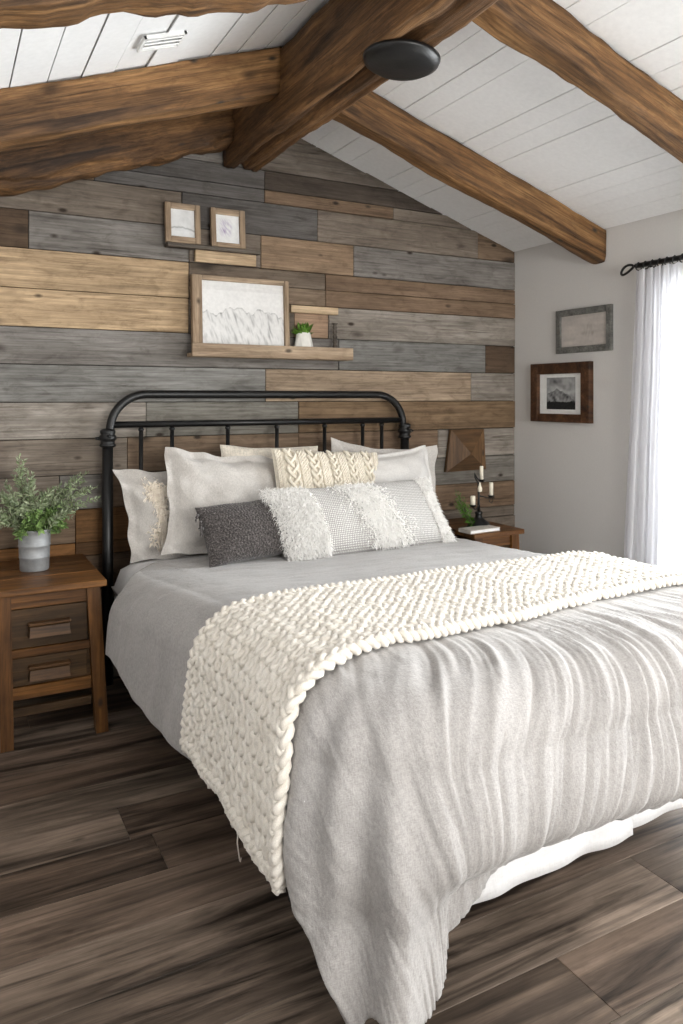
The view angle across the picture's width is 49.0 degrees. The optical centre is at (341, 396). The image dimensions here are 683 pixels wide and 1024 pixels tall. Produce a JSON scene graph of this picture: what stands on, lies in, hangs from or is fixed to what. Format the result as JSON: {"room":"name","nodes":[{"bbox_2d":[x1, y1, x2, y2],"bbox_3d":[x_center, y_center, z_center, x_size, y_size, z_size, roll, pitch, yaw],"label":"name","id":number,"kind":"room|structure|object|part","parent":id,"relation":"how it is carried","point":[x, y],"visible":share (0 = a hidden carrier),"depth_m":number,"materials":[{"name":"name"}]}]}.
{"room":"bedroom","nodes":[
{"label":"bedroom","id":0,"kind":"room"},
{"bbox_2d":[0,139,514,676],"bbox_3d":[-0.540,-0.175,3.675,3.710,2.950,0.107,0,0,-28],"label":"wall","id":1,"kind":"structure","parent":0,"point":[95,306],"depth_m":3.64,"materials":[{"name":"brown wood"}]},
{"bbox_2d":[165,242,260,266],"bbox_3d":[-0.603,-0.671,3.545,0.455,0.073,0.053,0,0,-28],"label":"ledge","id":2,"kind":"object","parent":1,"relation":"attached to","point":[202,253],"visible":1,"depth_m":3.56,"materials":[{"name":"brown wood"}]},
{"bbox_2d":[164,201,200,244],"bbox_3d":[-0.736,-0.803,3.474,0.165,0.188,0.038,0,0,-28],"label":"frame","id":3,"kind":"object","parent":2,"relation":"on","point":[182,221],"visible":1,"depth_m":3.47,"materials":[{"name":"brown wood"}]},
{"bbox_3d":[-0.797,-0.803,3.442,0.026,0.187,0.022,0,-5,-28],"label":"frame rail","id":4,"kind":"part","parent":3,"relation":"part of","materials":[{"name":"brown wood"}]},
{"bbox_3d":[-0.739,-0.883,3.481,0.113,0.026,0.021,0,-5,-28],"label":"frame rail","id":5,"kind":"part","parent":3,"relation":"part of","materials":[{"name":"brown wood"}]},
{"bbox_2d":[171,208,194,237],"bbox_3d":[-0.737,-0.804,3.476,0.117,0.135,0.001,0,-5,-28],"label":"artwork","id":6,"kind":"object","parent":3,"relation":"on","point":[182,221],"depth_m":3.48},
{"bbox_3d":[-0.733,-0.724,3.469,0.113,0.030,0.021,0,-5,-28],"label":"frame rail","id":7,"kind":"part","parent":3,"relation":"part of","materials":[{"name":"brown wood"}]},
{"bbox_3d":[-0.674,-0.803,3.507,0.026,0.187,0.022,0,-5,-28],"label":"frame rail","id":8,"kind":"part","parent":3,"relation":"part of","materials":[{"name":"brown wood"}]},
{"bbox_2d":[210,207,245,248],"bbox_3d":[-0.542,-0.803,3.578,0.170,0.188,0.038,0,0,-28],"label":"frame","id":9,"kind":"object","parent":2,"relation":"on","point":[227,226],"visible":1,"depth_m":3.58,"materials":[{"name":"brown wood"}]},
{"bbox_3d":[-0.606,-0.803,3.543,0.024,0.187,0.022,0,-5,-28],"label":"frame rail","id":10,"kind":"part","parent":9,"relation":"part of","materials":[{"name":"brown wood"}]},
{"bbox_3d":[-0.547,-0.882,3.583,0.118,0.028,0.021,0,-5,-28],"label":"frame rail","id":11,"kind":"part","parent":9,"relation":"part of","materials":[{"name":"brown wood"}]},
{"bbox_2d":[216,214,238,243],"bbox_3d":[-0.545,-0.799,3.578,0.122,0.141,0.001,0,-5,-28],"label":"artwork","id":12,"kind":"object","parent":9,"relation":"on","point":[227,227],"depth_m":3.58},
{"bbox_3d":[-0.541,-0.720,3.571,0.118,0.022,0.021,0,-5,-28],"label":"frame rail","id":13,"kind":"part","parent":9,"relation":"part of","materials":[{"name":"brown wood"}]},
{"bbox_3d":[-0.479,-0.803,3.611,0.028,0.187,0.022,0,-5,-28],"label":"frame rail","id":14,"kind":"part","parent":9,"relation":"part of","materials":[{"name":"brown wood"}]},
{"bbox_2d":[187,343,352,360],"bbox_3d":[-0.331,-0.218,3.671,0.843,0.062,0.088,0,0,-28],"label":"ledge","id":15,"kind":"object","parent":1,"relation":"attached to","point":[207,350],"visible":1,"depth_m":3.62,"materials":[{"name":"brown wood"}]},
{"bbox_2d":[190,274,289,351],"bbox_3d":[-0.479,-0.389,3.594,0.490,0.366,0.047,0,0,-28],"label":"picture","id":16,"kind":"object","parent":15,"relation":"on","point":[224,310],"visible":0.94,"depth_m":3.59,"materials":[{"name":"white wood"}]},
{"bbox_3d":[-0.674,-0.389,3.489,0.048,0.365,0.028,0,-3,-28],"label":"frame rail","id":17,"kind":"part","parent":16,"relation":"part of","materials":[{"name":"brown wood"}]},
{"bbox_3d":[-0.473,-0.560,3.607,0.418,0.022,0.027,0,-3,-28],"label":"frame rail","id":18,"kind":"part","parent":16,"relation":"part of","materials":[{"name":"brown wood"}]},
{"bbox_2d":[202,280,283,345],"bbox_3d":[-0.470,-0.392,3.602,0.422,0.317,0.001,0,-3,-28],"label":"artwork","id":19,"kind":"object","parent":16,"relation":"on","point":[232,312],"depth_m":3.60},
{"bbox_3d":[-0.274,-0.389,3.703,0.024,0.365,0.028,0,-3,-28],"label":"frame rail","id":20,"kind":"part","parent":16,"relation":"part of","materials":[{"name":"brown wood"}]},
{"bbox_2d":[290,322,313,346],"bbox_3d":[-0.199,-0.292,3.747,0.130,0.174,0.082,0,0,-28],"label":"succulent pot","id":21,"kind":"object","parent":15,"relation":"on","point":[303,335],"visible":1,"depth_m":3.73,"materials":[{"name":"white ceramic"}]},
{"bbox_3d":[-0.191,-0.264,3.755,0.107,0.118,0.076,0,0,-28],"label":"pot","id":22,"kind":"part","parent":21,"relation":"part of","materials":[{"name":"white ceramic"}]},
{"bbox_2d":[332,323,337,347],"bbox_3d":[-0.033,-0.291,3.831,0.044,0.172,0.044,0,0,-28],"label":"candlestick","id":23,"kind":"object","parent":15,"relation":"on","point":[334,327],"visible":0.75,"depth_m":3.82,"materials":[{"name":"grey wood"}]},
{"bbox_2d":[289,305,337,314],"bbox_3d":[-0.141,-0.440,3.804,0.265,0.036,0.033,0,0,-28],"label":"wooden strip","id":24,"kind":"object","parent":1,"relation":"attached to","point":[292,308],"visible":0.86,"depth_m":3.79,"materials":[{"name":"beige wood"}]},
{"bbox_2d":[444,429,485,471],"bbox_3d":[0.712,0.302,4.246,0.280,0.236,0.055,0,0,-28],"label":"wood panel","id":25,"kind":"object","parent":1,"relation":"attached to","point":[465,447],"visible":1,"depth_m":4.23,"materials":[{"name":"brown wood"}]},
{"bbox_2d":[0,676,682,1023],"bbox_3d":[0.589,1.280,1.562,3.510,0.060,4.739,0,0,-28],"label":"floor","id":26,"kind":"structure","parent":0,"point":[127,896],"depth_m":1.80,"materials":[{"name":"brown wood"}]},
{"bbox_2d":[0,554,108,752],"bbox_3d":[-1.169,0.965,2.936,0.403,0.570,0.530,0,0,-28],"label":"nightstand","id":27,"kind":"object","parent":26,"relation":"on","point":[51,629],"visible":0.98,"depth_m":2.74,"materials":[{"name":"brown wood"}]},
{"bbox_3d":[-1.197,0.977,2.665,0.057,0.546,0.059,0,0,-28],"label":"leg","id":28,"kind":"part","parent":27,"relation":"part of","materials":[{"name":"brown wood"}]},
{"bbox_3d":[-1.067,0.732,2.740,0.291,0.055,0.024,0,0,-28],"label":"rail","id":29,"kind":"part","parent":27,"relation":"part of","materials":[{"name":"brown wood"}]},
{"bbox_3d":[-1.070,0.833,2.741,0.267,0.141,0.016,0,0,-28],"label":"drawer","id":30,"kind":"part","parent":27,"relation":"part of","materials":[{"name":"brown wood"}]},
{"bbox_2d":[0,453,98,571],"bbox_3d":[-1.196,0.449,2.956,0.470,0.462,0.221,0,0,-28],"label":"potted plant","id":31,"kind":"object","parent":27,"relation":"on","point":[33,523],"visible":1,"depth_m":2.93,"materials":[{"name":"green plant"}]},
{"bbox_3d":[-1.070,0.988,2.741,0.267,0.101,0.016,0,0,-28],"label":"drawer","id":32,"kind":"part","parent":27,"relation":"part of","materials":[{"name":"brown wood"}]},
{"bbox_3d":[-1.057,0.991,2.717,0.144,0.050,0.039,0,0,-28],"label":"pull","id":33,"kind":"part","parent":27,"relation":"part of","materials":[{"name":"brown wood"}]},
{"bbox_3d":[-1.057,0.836,2.717,0.144,0.050,0.039,0,0,-28],"label":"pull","id":34,"kind":"part","parent":27,"relation":"part of","materials":[{"name":"brown wood"}]},
{"bbox_3d":[-1.067,0.920,2.740,0.291,0.030,0.024,0,0,-28],"label":"rail","id":35,"kind":"part","parent":27,"relation":"part of","materials":[{"name":"brown wood"}]},
{"bbox_3d":[-1.067,1.130,2.740,0.291,0.030,0.024,0,0,-28],"label":"rail","id":36,"kind":"part","parent":27,"relation":"part of","materials":[{"name":"brown wood"}]},
{"bbox_3d":[-1.067,1.062,2.740,0.291,0.045,0.024,0,0,-28],"label":"rail","id":37,"kind":"part","parent":27,"relation":"part of","materials":[{"name":"brown wood"}]},
{"bbox_3d":[-0.919,0.977,2.813,0.077,0.546,0.059,0,0,-28],"label":"leg","id":38,"kind":"part","parent":27,"relation":"part of","materials":[{"name":"brown wood"}]},
{"bbox_2d":[95,390,682,904],"bbox_3d":[0.134,0.610,2.742,1.641,1.280,2.091,0,0,-28],"label":"bed","id":39,"kind":"object","parent":26,"relation":"on","point":[548,859],"visible":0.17,"depth_m":3.25,"materials":[{"name":"black metal"}]},
{"bbox_3d":[-1.020,0.694,3.270,0.074,1.112,0.073,0,0,-28],"label":"post","id":40,"kind":"part","parent":39,"relation":"part of","materials":[{"name":"black metal"}]},
{"bbox_2d":[113,469,207,563],"bbox_3d":[-0.663,0.502,3.305,0.643,0.390,0.184,0,0,-34],"label":"pillow sham","id":41,"kind":"object","parent":39,"relation":"on","point":[146,502],"visible":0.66,"depth_m":3.17,"materials":[{"name":"grey fabric"}]},
{"bbox_3d":[-0.776,0.501,3.197,0.142,0.357,0.096,0,-14,-31],"label":"tuft trim","id":42,"kind":"part","parent":41,"relation":"part of","materials":[{"name":"beige fabric"}]},
{"bbox_3d":[0.139,0.818,2.732,1.527,0.270,1.950,0,0,-28],"label":"mattress","id":43,"kind":"part","parent":39,"relation":"part of","materials":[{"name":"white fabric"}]},
{"bbox_2d":[161,447,276,554],"bbox_3d":[-0.455,0.463,3.285,0.718,0.499,0.228,0,0,-29],"label":"pillow sham","id":44,"kind":"object","parent":39,"relation":"on","point":[194,479],"visible":0.54,"depth_m":3.19,"materials":[{"name":"grey fabric"}]},
{"bbox_3d":[-0.342,0.072,3.632,1.569,0.205,0.036,0,0,-28],"label":"rail","id":45,"kind":"part","parent":39,"relation":"part of","materials":[{"name":"black metal"}]},
{"bbox_3d":[-0.342,0.122,3.632,1.497,0.029,0.029,0,0,-28],"label":"cross rail","id":46,"kind":"part","parent":39,"relation":"part of","materials":[{"name":"black metal"}]},
{"bbox_2d":[220,445,317,458],"bbox_3d":[-0.322,0.425,3.508,0.516,0.415,0.150,0,0,-32],"label":"cushion","id":47,"kind":"object","parent":39,"relation":"on","point":[226,450],"visible":0.06,"depth_m":3.46,"materials":[{"name":"beige fabric"}]},
{"bbox_2d":[331,437,437,497],"bbox_3d":[0.227,0.449,3.770,0.648,0.503,0.170,0,0,-21],"label":"pillow sham","id":48,"kind":"object","parent":39,"relation":"on","point":[336,445],"visible":0.09,"depth_m":3.80,"materials":[{"name":"grey fabric"}]},
{"bbox_2d":[105,537,682,1023],"bbox_3d":[0.257,0.911,2.529,1.794,0.654,1.951,0,0,-28],"label":"duvet","id":49,"kind":"object","parent":39,"relation":"on","point":[421,770],"visible":0.61,"depth_m":1.59,"materials":[{"name":"grey fabric"}]},
{"bbox_2d":[195,499,284,567],"bbox_3d":[-0.368,0.541,3.049,0.464,0.240,0.176,0,0,-35],"label":"lumbar cushion","id":50,"kind":"object","parent":49,"relation":"on","point":[243,531],"visible":0.79,"depth_m":2.97,"materials":[{"name":"grey fabric"}]},
{"bbox_2d":[271,448,377,489],"bbox_3d":[-0.044,0.448,3.389,0.571,0.444,0.228,0,0,-27],"label":"knit cushion","id":51,"kind":"object","parent":49,"relation":"on","point":[296,468],"visible":0.43,"depth_m":3.35,"materials":[{"name":"beige fabric"}]},
{"bbox_2d":[258,476,456,561],"bbox_3d":[0.094,0.525,3.226,0.922,0.328,0.231,0,0,-27],"label":"lumbar cushion","id":52,"kind":"object","parent":49,"relation":"on","point":[314,523],"visible":1,"depth_m":3.15,"materials":[{"name":"white fabric"}]},
{"bbox_2d":[373,445,432,489],"bbox_3d":[0.229,0.457,3.583,0.556,0.432,0.210,0,0,-31],"label":"pillow sham","id":53,"kind":"object","parent":49,"relation":"on","point":[411,464],"visible":0.3,"depth_m":3.61,"materials":[{"name":"grey fabric"}]},
{"bbox_2d":[179,550,682,895],"bbox_3d":[0.461,0.799,2.197,1.752,0.486,0.638,0,0,-28],"label":"knit throw","id":54,"kind":"object","parent":49,"relation":"on","point":[251,667],"visible":0.97,"depth_m":1.92,"materials":[{"name":"white fabric"}]},
{"bbox_3d":[0.336,0.694,3.994,0.074,1.112,0.073,0,0,-28],"label":"post","id":55,"kind":"part","parent":39,"relation":"part of","materials":[{"name":"black metal"}]},
{"bbox_2d":[445,518,523,549],"bbox_3d":[0.694,0.965,3.981,0.325,0.570,0.450,0,0,-28],"label":"nightstand","id":56,"kind":"object","parent":26,"relation":"on","point":[508,536],"visible":0.2,"depth_m":3.84,"materials":[{"name":"brown wood"}]},
{"bbox_2d":[454,489,474,526],"bbox_3d":[0.641,0.577,3.853,0.122,0.208,0.097,0,0,-28],"label":"greenery sprig","id":57,"kind":"object","parent":56,"relation":"on","point":[463,507],"visible":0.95,"depth_m":3.85,"materials":[{"name":"green plant"}]},
{"bbox_3d":[0.672,0.977,3.759,0.061,0.546,0.059,0,0,-28],"label":"leg","id":58,"kind":"part","parent":56,"relation":"part of","materials":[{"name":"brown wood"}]},
{"bbox_2d":[459,525,499,533],"bbox_3d":[0.699,0.670,3.797,0.200,0.018,0.090,0,0,-32],"label":"book","id":59,"kind":"object","parent":56,"relation":"on","point":[484,528],"visible":1,"depth_m":3.77,"materials":[{"name":"white paper"}]},
{"bbox_2d":[466,473,494,526],"bbox_3d":[0.729,0.536,3.906,0.154,0.288,0.142,0,0,4],"label":"candelabra","id":60,"kind":"object","parent":56,"relation":"on","point":[479,520],"visible":0.9,"depth_m":3.90,"materials":[{"name":"black metal"}]},
{"bbox_2d":[470,496,474,504],"bbox_3d":[0.675,0.528,3.858,0.026,0.052,0.026,0,0,-28],"label":"candle","id":61,"kind":"object","parent":60,"relation":"on","point":[472,498],"visible":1,"depth_m":3.85,"materials":[{"name":"beige wax"}]},
{"bbox_3d":[0.716,0.522,3.914,0.016,0.155,0.015,0,0,-28],"label":"stem","id":62,"kind":"part","parent":60,"relation":"part of","materials":[{"name":"black metal"}]},
{"bbox_3d":[0.718,0.422,3.906,0.068,0.061,0.040,0,0,-28],"label":"arm","id":63,"kind":"part","parent":60,"relation":"part of","materials":[{"name":"black metal"}]},
{"bbox_2d":[480,465,482,479],"bbox_3d":[0.730,0.392,3.912,0.019,0.076,0.019,0,0,-28],"label":"candle","id":64,"kind":"object","parent":60,"relation":"on","point":[481,466],"visible":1,"depth_m":3.90,"materials":[{"name":"beige wax"}]},
{"bbox_3d":[0.762,0.537,3.938,0.107,0.050,0.040,0,0,-28],"label":"arm","id":65,"kind":"part","parent":60,"relation":"part of","materials":[{"name":"black metal"}]},
{"bbox_2d":[489,482,492,494],"bbox_3d":[0.788,0.480,3.952,0.022,0.074,0.022,0,0,-28],"label":"candle","id":66,"kind":"object","parent":60,"relation":"on","point":[490,483],"visible":1,"depth_m":3.94,"materials":[{"name":"beige wax"}]},
{"bbox_3d":[0.781,0.732,3.823,0.221,0.055,0.024,0,0,-28],"label":"rail","id":67,"kind":"part","parent":56,"relation":"part of","materials":[{"name":"brown wood"}]},
{"bbox_3d":[0.891,0.977,3.876,0.061,0.546,0.059,0,0,-28],"label":"leg","id":68,"kind":"part","parent":56,"relation":"part of","materials":[{"name":"brown wood"}]},
{"bbox_2d":[0,0,682,251],"bbox_3d":[0.589,-1.135,1.562,3.810,0.780,4.900,0,0,-28],"label":"ceiling","id":69,"kind":"structure","parent":0,"point":[498,102],"depth_m":2.97,"materials":[{"name":"white wood"}]},
{"bbox_2d":[0,109,234,196],"bbox_3d":[-1.270,-0.988,3.125,1.697,0.847,0.176,0,0,-28],"label":"log beam","id":70,"kind":"structure","parent":69,"relation":"attached to","point":[52,165],"depth_m":3.21,"materials":[{"name":"brown wood"}]},
{"bbox_2d":[0,47,281,151],"bbox_3d":[-1.014,-1.003,2.645,1.696,0.798,0.127,0,0,-28],"label":"beam","id":71,"kind":"structure","parent":69,"relation":"attached to","point":[34,115],"depth_m":2.73,"materials":[{"name":"brown wood"}]},
{"bbox_2d":[0,0,306,28],"bbox_3d":[-0.570,-1.012,1.815,1.696,0.766,0.174,0,0,-28],"label":"beam","id":72,"kind":"structure","parent":69,"relation":"attached to","point":[14,14],"depth_m":1.82,"materials":[{"name":"brown wood"}]},
{"bbox_2d":[136,30,186,52],"bbox_3d":[-0.607,-1.200,2.532,0.145,0.062,0.110,0,0,-28],"label":"ceiling vent","id":73,"kind":"object","parent":69,"relation":"in","point":[181,35],"visible":1,"depth_m":2.52,"materials":[{"name":"white metal"}]},
{"bbox_2d":[223,0,497,171],"bbox_3d":[0.616,-1.239,1.587,0.218,0.304,4.640,0,0,-28],"label":"ridge beam","id":74,"kind":"structure","parent":69,"relation":"attached to","point":[324,73],"depth_m":2.67,"materials":[{"name":"brown wood"}]},
{"bbox_2d":[363,38,440,80],"bbox_3d":[0.194,-1.082,2.428,0.250,0.048,0.251,0,0,-24],"label":"plate","id":75,"kind":"object","parent":74,"relation":"attached to","point":[397,59],"visible":1,"depth_m":2.38,"materials":[{"name":"black metal"}]},
{"bbox_2d":[332,91,605,263],"bbox_3d":[0.610,-1.035,3.503,1.636,0.689,0.113,0,0,-28],"label":"beam","id":76,"kind":"structure","parent":69,"relation":"attached to","point":[431,151],"depth_m":3.45,"materials":[{"name":"brown wood"}]},
{"bbox_2d":[472,0,682,162],"bbox_3d":[1.058,-1.047,2.664,1.636,0.675,0.118,0,0,-28],"label":"beam","id":77,"kind":"structure","parent":69,"relation":"attached to","point":[543,31],"depth_m":2.50,"materials":[{"name":"brown wood"}]},
{"bbox_2d":[513,209,682,557],"bbox_3d":[2.167,0.150,2.461,0.120,2.300,4.800,0,0,-28],"label":"wall","id":78,"kind":"structure","parent":0,"point":[570,479],"depth_m":4.01,"materials":[{"name":"beige paint"}]},
{"bbox_2d":[530,361,592,422],"bbox_3d":[1.199,-0.025,4.106,0.035,0.325,0.440,0,0,-28],"label":"wall picture","id":79,"kind":"object","parent":78,"relation":"attached to","point":[559,392],"visible":1,"depth_m":4.09,"materials":[{"name":"brown wood"},{"name":"white matboard"},{"name":"paper"}]},
{"bbox_3d":[1.108,-0.025,4.276,0.035,0.325,0.055,0,0,-28],"label":"frame rail","id":80,"kind":"part","parent":79,"relation":"part of","materials":[{"name":"brown wood"}]},
{"bbox_3d":[1.198,-0.157,4.108,0.034,0.060,0.325,0,0,-28],"label":"frame rail","id":81,"kind":"part","parent":79,"relation":"part of","materials":[{"name":"brown wood"}]},
{"bbox_3d":[1.198,0.116,4.108,0.034,0.045,0.325,0,0,-28],"label":"frame rail","id":82,"kind":"part","parent":79,"relation":"part of","materials":[{"name":"brown wood"}]},
{"bbox_2d":[547,377,574,409],"bbox_3d":[1.201,-0.019,4.110,0.001,0.175,0.215,0,0,-28],"label":"artwork","id":83,"kind":"object","parent":79,"relation":"attached to","point":[560,391],"depth_m":4.10},
{"bbox_3d":[1.288,-0.025,3.938,0.035,0.325,0.060,0,0,-28],"label":"frame rail","id":84,"kind":"part","parent":79,"relation":"part of","materials":[{"name":"brown wood"}]},
{"bbox_2d":[556,304,612,353],"bbox_3d":[1.280,-0.354,3.970,0.020,0.235,0.387,0,0,-28],"label":"wall picture","id":85,"kind":"object","parent":78,"relation":"attached to","point":[586,329],"visible":1,"depth_m":3.96,"materials":[{"name":"grey wood"}]},
{"bbox_3d":[1.197,-0.354,4.126,0.020,0.235,0.034,0,0,-28],"label":"frame rail","id":86,"kind":"part","parent":85,"relation":"part of","materials":[{"name":"grey wood"}]},
{"bbox_3d":[1.280,-0.455,3.970,0.019,0.034,0.319,0,0,-28],"label":"frame rail","id":87,"kind":"part","parent":85,"relation":"part of","materials":[{"name":"grey wood"}]},
{"bbox_3d":[1.280,-0.254,3.970,0.019,0.034,0.319,0,0,-28],"label":"frame rail","id":88,"kind":"part","parent":85,"relation":"part of","materials":[{"name":"grey wood"}]},
{"bbox_2d":[562,311,605,346],"bbox_3d":[1.282,-0.354,3.971,0.001,0.171,0.323,0,0,-28],"label":"artwork","id":89,"kind":"object","parent":85,"relation":"attached to","point":[584,329],"depth_m":3.97},
{"bbox_3d":[1.363,-0.354,3.815,0.020,0.235,0.034,0,0,-28],"label":"frame rail","id":90,"kind":"part","parent":85,"relation":"part of","materials":[{"name":"grey wood"}]},
{"bbox_2d":[620,253,682,275],"bbox_3d":[1.982,-0.615,2.576,0.111,0.055,2.498,0,0,-28],"label":"curtain rod","id":91,"kind":"object","parent":78,"relation":"attached to","point":[674,258],"visible":0.91,"depth_m":3.49,"materials":[{"name":"black metal"}]},
{"bbox_2d":[624,262,682,571],"bbox_3d":[1.460,0.311,3.478,0.050,1.837,0.462,0,0,-28],"label":"curtain","id":92,"kind":"object","parent":91,"relation":"hanging from","point":[654,496],"visible":0.8,"depth_m":3.47,"materials":[{"name":"white fabric"}]},
{"bbox_3d":[1.971,-0.625,2.518,0.025,0.025,2.405,0,0,-28],"label":"rod","id":93,"kind":"part","parent":91,"relation":"part of","materials":[{"name":"black metal"}]}
]}

